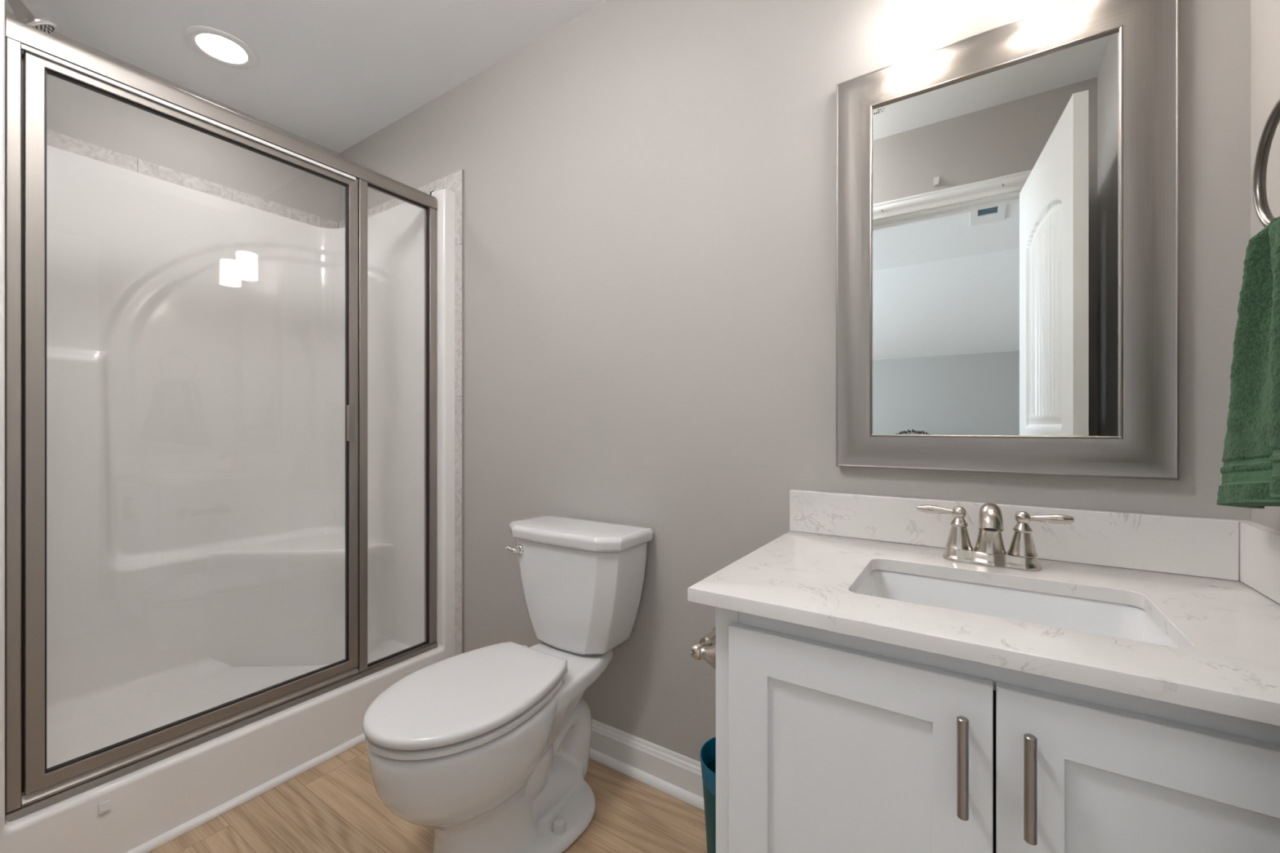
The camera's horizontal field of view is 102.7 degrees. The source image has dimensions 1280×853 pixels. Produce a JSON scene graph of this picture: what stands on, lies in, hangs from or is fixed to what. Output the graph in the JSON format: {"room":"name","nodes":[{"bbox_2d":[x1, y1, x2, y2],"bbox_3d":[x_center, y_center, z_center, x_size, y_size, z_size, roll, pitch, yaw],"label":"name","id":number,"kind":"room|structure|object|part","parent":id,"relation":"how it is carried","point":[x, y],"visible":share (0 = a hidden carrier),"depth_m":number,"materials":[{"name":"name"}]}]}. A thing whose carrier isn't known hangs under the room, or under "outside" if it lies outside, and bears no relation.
{"room":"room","nodes":[
{"label":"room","id":0,"kind":"room"},
{"bbox_2d":[4,10,339,222],"bbox_3d":[-1.961,-0.152,1.979,0.100,2.440,1.485,0,0,33],"label":"wall","id":1,"kind":"structure","parent":0,"point":[75,111],"depth_m":2.06,"materials":[{"name":"beige paint"}]},
{"bbox_2d":[46,129,462,655],"bbox_3d":[-1.440,0.024,1.797,0.966,2.087,1.211,0,0,33],"label":"trim","id":2,"kind":"structure","parent":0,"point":[453,182],"depth_m":2.04,"materials":[{"name":"stone"}]},
{"bbox_2d":[4,0,605,153],"bbox_3d":[-1.167,-1.417,0.252,3.326,0.090,3.695,0,0,33],"label":"ceiling","id":3,"kind":"structure","parent":0,"point":[331,74],"depth_m":1.84,"materials":[{"name":"paint"}]},
{"bbox_2d":[183,25,258,69],"bbox_3d":[-1.514,-1.399,1.855,0.210,0.066,0.210,0,0,33],"label":"recessed light","id":4,"kind":"object","parent":3,"relation":"in","point":[220,46],"visible":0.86,"depth_m":1.87,"materials":[{"name":"white paint"}]},
{"bbox_2d":[146,740,706,852],"bbox_3d":[-1.791,1.093,-0.218,3.850,0.050,5.165,0,0,33],"label":"floor","id":5,"kind":"structure","parent":0,"point":[335,806],"depth_m":1.38,"materials":[{"name":"brown wood"}]},
{"bbox_2d":[0,0,455,852],"bbox_3d":[-1.451,0.063,1.804,0.938,2.010,1.211,0,0,33],"label":"shower stall","id":6,"kind":"object","parent":5,"relation":"on","point":[196,340],"visible":0.76,"depth_m":1.99,"materials":[{"name":"white plastic"}]},
{"bbox_2d":[4,15,437,822],"bbox_3d":[-1.109,-0.021,1.583,0.064,1.786,1.077,0,0,33],"label":"shower door frame","id":7,"kind":"structure","parent":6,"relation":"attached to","point":[31,53],"depth_m":1.21,"materials":[{"name":"silver metal"}]},
{"bbox_3d":[-1.178,-0.849,1.448,0.008,0.011,0.735,0,0,33],"label":"drip rail","id":8,"kind":"part","parent":7,"relation":"part of","materials":[{"name":"silver metal"}]},
{"bbox_3d":[-1.190,0.843,1.466,0.028,0.020,0.747,0,0,33],"label":"threshold rail","id":9,"kind":"part","parent":7,"relation":"part of","materials":[{"name":"silver metal"}]},
{"bbox_3d":[-0.978,-0.012,1.741,0.020,0.122,0.030,0,0,33],"label":"door pull","id":10,"kind":"part","parent":7,"relation":"part of","materials":[{"name":"metal"}]},
{"bbox_3d":[-1.425,0.739,2.105,0.552,0.468,0.566,0,0,33],"label":"corner seat","id":11,"kind":"part","parent":6,"relation":"part of","materials":[{"name":"white plastic"}]},
{"bbox_2d":[362,514,653,852],"bbox_3d":[-0.348,0.696,1.348,0.443,0.788,0.743,0,0,33],"label":"toilet","id":12,"kind":"object","parent":5,"relation":"on","point":[487,748],"visible":1,"depth_m":1.27,"materials":[{"name":"white ceramic"}]},
{"bbox_3d":[-0.409,0.654,1.225,0.344,0.017,0.460,0,0,33],"label":"seat","id":13,"kind":"part","parent":12,"relation":"part of","materials":[{"name":"white plastic"}]},
{"bbox_3d":[-0.411,0.626,1.223,0.348,0.028,0.465,0,0,33],"label":"lid","id":14,"kind":"part","parent":12,"relation":"part of","materials":[{"name":"white plastic"}]},
{"bbox_3d":[-0.343,0.878,1.325,0.346,0.422,0.695,0,0,33],"label":"bowl","id":15,"kind":"part","parent":12,"relation":"part of","materials":[{"name":"white ceramic"}]},
{"bbox_3d":[-0.386,0.380,1.574,0.053,0.034,0.036,0,0,33],"label":"flush lever","id":16,"kind":"part","parent":12,"relation":"part of","materials":[{"name":"silver metal"}]},
{"bbox_3d":[-0.203,0.324,1.569,0.443,0.044,0.214,0,0,33],"label":"tank lid","id":17,"kind":"part","parent":12,"relation":"part of","materials":[{"name":"white ceramic"}]},
{"bbox_3d":[-0.200,0.506,1.573,0.410,0.318,0.188,0,0,33],"label":"tank","id":18,"kind":"part","parent":12,"relation":"part of","materials":[{"name":"white ceramic"}]},
{"bbox_2d":[700,737,715,852],"bbox_3d":[0.223,0.912,1.177,0.168,0.307,0.168,0,0,33],"label":"waste bin","id":19,"kind":"object","parent":5,"relation":"on","point":[708,752],"visible":0.3,"depth_m":1.15,"materials":[{"name":"teal plastic"}]},
{"bbox_2d":[715,607,1279,852],"bbox_3d":[0.573,0.678,0.846,0.757,0.780,0.583,0,0,33],"label":"vanity cabinet","id":20,"kind":"object","parent":5,"relation":"on","point":[827,741],"visible":0.74,"depth_m":0.66,"materials":[{"name":"white paint"}]},
{"bbox_2d":[689,626,715,669],"bbox_3d":[0.173,0.422,1.007,0.087,0.060,0.208,0,0,33],"label":"toilet paper holder","id":21,"kind":"object","parent":20,"relation":"attached to","point":[705,650],"visible":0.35,"depth_m":0.95,"materials":[{"name":"silver metal"}]},
{"bbox_3d":[0.143,0.422,0.938,0.061,0.060,0.060,0,0,33],"label":"post","id":22,"kind":"part","parent":21,"relation":"part of","materials":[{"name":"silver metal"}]},
{"bbox_3d":[0.294,0.642,0.735,0.351,0.642,0.018,0,0,33],"label":"door","id":23,"kind":"part","parent":20,"relation":"part of","materials":[{"name":"white paint"}]},
{"bbox_3d":[0.399,0.415,0.632,0.012,0.121,0.036,0,0,33],"label":"handle","id":24,"kind":"part","parent":20,"relation":"part of","materials":[{"name":"metal"}]},
{"bbox_2d":[687,489,1279,726],"bbox_3d":[0.565,0.225,0.862,0.790,0.126,0.567,0,0,33],"label":"countertop","id":25,"kind":"structure","parent":20,"relation":"on","point":[1212,585],"depth_m":0.84,"materials":[{"name":"white stone"}]},
{"bbox_2d":[916,502,1074,570],"bbox_3d":[0.663,0.204,0.969,0.251,0.121,0.126,0,0,33],"label":"faucet","id":26,"kind":"object","parent":25,"relation":"on","point":[989,550],"visible":1,"depth_m":0.97,"materials":[{"name":"silver metal"}]},
{"bbox_3d":[0.612,0.172,1.040,0.087,0.025,0.025,0,0,33],"label":"lever","id":27,"kind":"part","parent":26,"relation":"part of","materials":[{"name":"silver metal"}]},
{"bbox_3d":[0.638,0.212,1.023,0.047,0.061,0.047,0,0,33],"label":"handle","id":28,"kind":"part","parent":26,"relation":"part of","materials":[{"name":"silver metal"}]},
{"bbox_3d":[0.678,0.201,0.991,0.052,0.084,0.062,0,0,33],"label":"spout","id":29,"kind":"part","parent":26,"relation":"part of","materials":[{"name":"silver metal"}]},
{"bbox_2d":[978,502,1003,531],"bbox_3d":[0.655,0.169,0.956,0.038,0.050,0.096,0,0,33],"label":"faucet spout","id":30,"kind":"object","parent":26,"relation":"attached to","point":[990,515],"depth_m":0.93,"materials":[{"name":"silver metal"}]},
{"bbox_3d":[0.680,0.254,0.995,0.158,0.022,0.064,0,0,33],"label":"plate","id":31,"kind":"part","parent":26,"relation":"part of","materials":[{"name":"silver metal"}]},
{"bbox_3d":[0.723,0.212,0.967,0.047,0.061,0.047,0,0,33],"label":"handle","id":32,"kind":"part","parent":26,"relation":"part of","materials":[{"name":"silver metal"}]},
{"bbox_3d":[0.749,0.172,0.950,0.087,0.025,0.025,0,0,33],"label":"lever","id":33,"kind":"part","parent":26,"relation":"part of","materials":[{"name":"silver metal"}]},
{"bbox_2d":[855,569,1177,647],"bbox_3d":[0.567,0.358,0.821,0.455,0.138,0.318,0,0,33],"label":"sink basin","id":34,"kind":"object","parent":25,"relation":"in","point":[1121,620],"visible":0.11,"depth_m":0.90,"materials":[{"name":"white ceramic"}]},
{"bbox_3d":[0.454,0.415,0.596,0.012,0.121,0.036,0,0,33],"label":"handle","id":35,"kind":"part","parent":20,"relation":"part of","materials":[{"name":"metal"}]},
{"bbox_3d":[0.587,0.642,0.541,0.346,0.642,0.018,0,0,33],"label":"door","id":36,"kind":"part","parent":20,"relation":"part of","materials":[{"name":"white paint"}]},
{"bbox_2d":[339,0,1250,762],"bbox_3d":[-0.178,-0.152,1.752,3.326,2.440,0.100,0,0,33],"label":"wall","id":37,"kind":"structure","parent":0,"point":[650,185],"depth_m":1.50,"materials":[{"name":"beige paint"}]},
{"bbox_2d":[462,168,464,653],"bbox_3d":[-0.703,0.024,2.033,0.004,2.088,0.009,0,0,33],"label":"trim","id":38,"kind":"structure","parent":37,"relation":"attached to","point":[463,171],"depth_m":2.03,"materials":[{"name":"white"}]},
{"bbox_2d":[589,719,704,810],"bbox_3d":[-0.149,1.014,1.656,1.328,0.109,0.029,0,0,33],"label":"baseboard","id":39,"kind":"structure","parent":37,"relation":"attached to","point":[676,775],"depth_m":1.54,"materials":[{"name":"white paint"}]},
{"bbox_2d":[884,0,940,40],"bbox_3d":[0.683,-0.976,1.028,0.350,0.262,0.161,0,0,33],"label":"vanity light","id":40,"kind":"object","parent":37,"relation":"attached to","point":[904,20],"visible":1,"depth_m":1.10,"materials":[{"name":"white glass"}]},
{"bbox_2d":[835,0,1179,480],"bbox_3d":[0.724,-0.365,1.083,0.587,0.925,0.022,0,0,33],"label":"framed mirror","id":41,"kind":"object","parent":37,"relation":"attached to","point":[1007,195],"visible":1,"depth_m":1.05,"materials":[{"name":"grey metal"}]},
{"bbox_2d":[872,31,1118,435],"bbox_3d":[0.727,-0.365,1.087,0.433,0.771,0.001,0,0,33],"label":"mirror glass","id":42,"kind":"object","parent":41,"relation":"attached to","point":[995,183],"depth_m":1.07,"materials":[{"name":"silver mirror"}]},
{"bbox_2d":[789,489,1239,581],"bbox_3d":[0.708,0.213,1.095,0.772,0.103,0.020,0,0,33],"label":"backsplash","id":43,"kind":"structure","parent":37,"relation":"attached to","point":[1194,546],"depth_m":1.00,"materials":[{"name":"white stone"}]},
{"bbox_2d":[1216,216,1279,508],"bbox_3d":[0.851,-0.076,0.665,0.096,0.408,0.339,0,0,33],"label":"hand towel","id":44,"kind":"object","parent":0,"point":[1250,471],"visible":1,"depth_m":0.71,"materials":[{"name":"green fabric"}]},
{"bbox_2d":[1250,0,1279,531],"bbox_3d":[-0.292,-0.152,-1.248,0.100,2.440,5.035,0,0,33],"label":"wall","id":45,"kind":"structure","parent":0,"point":[1264,14],"depth_m":0.83,"materials":[{"name":"beige paint"}]},
{"bbox_2d":[1252,98,1279,227],"bbox_3d":[0.864,-0.360,0.652,0.061,0.204,0.178,0,0,33],"label":"towel ring","id":46,"kind":"object","parent":45,"relation":"attached to","point":[1264,215],"visible":0.84,"depth_m":0.72,"materials":[{"name":"silver metal"}]},
{"bbox_3d":[-1.817,-0.152,1.228,0.966,2.440,0.150,0,0,33],"label":"wall","id":47,"kind":"structure","parent":0,"visible":0},
{"bbox_2d":[7,0,57,33],"bbox_3d":[-1.702,-1.154,1.361,0.082,0.145,0.199,0,0,33],"label":"shower head","id":48,"kind":"object","parent":47,"relation":"attached to","point":[25,11],"visible":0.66,"depth_m":1.39,"materials":[{"name":"silver metal"}]}
]}

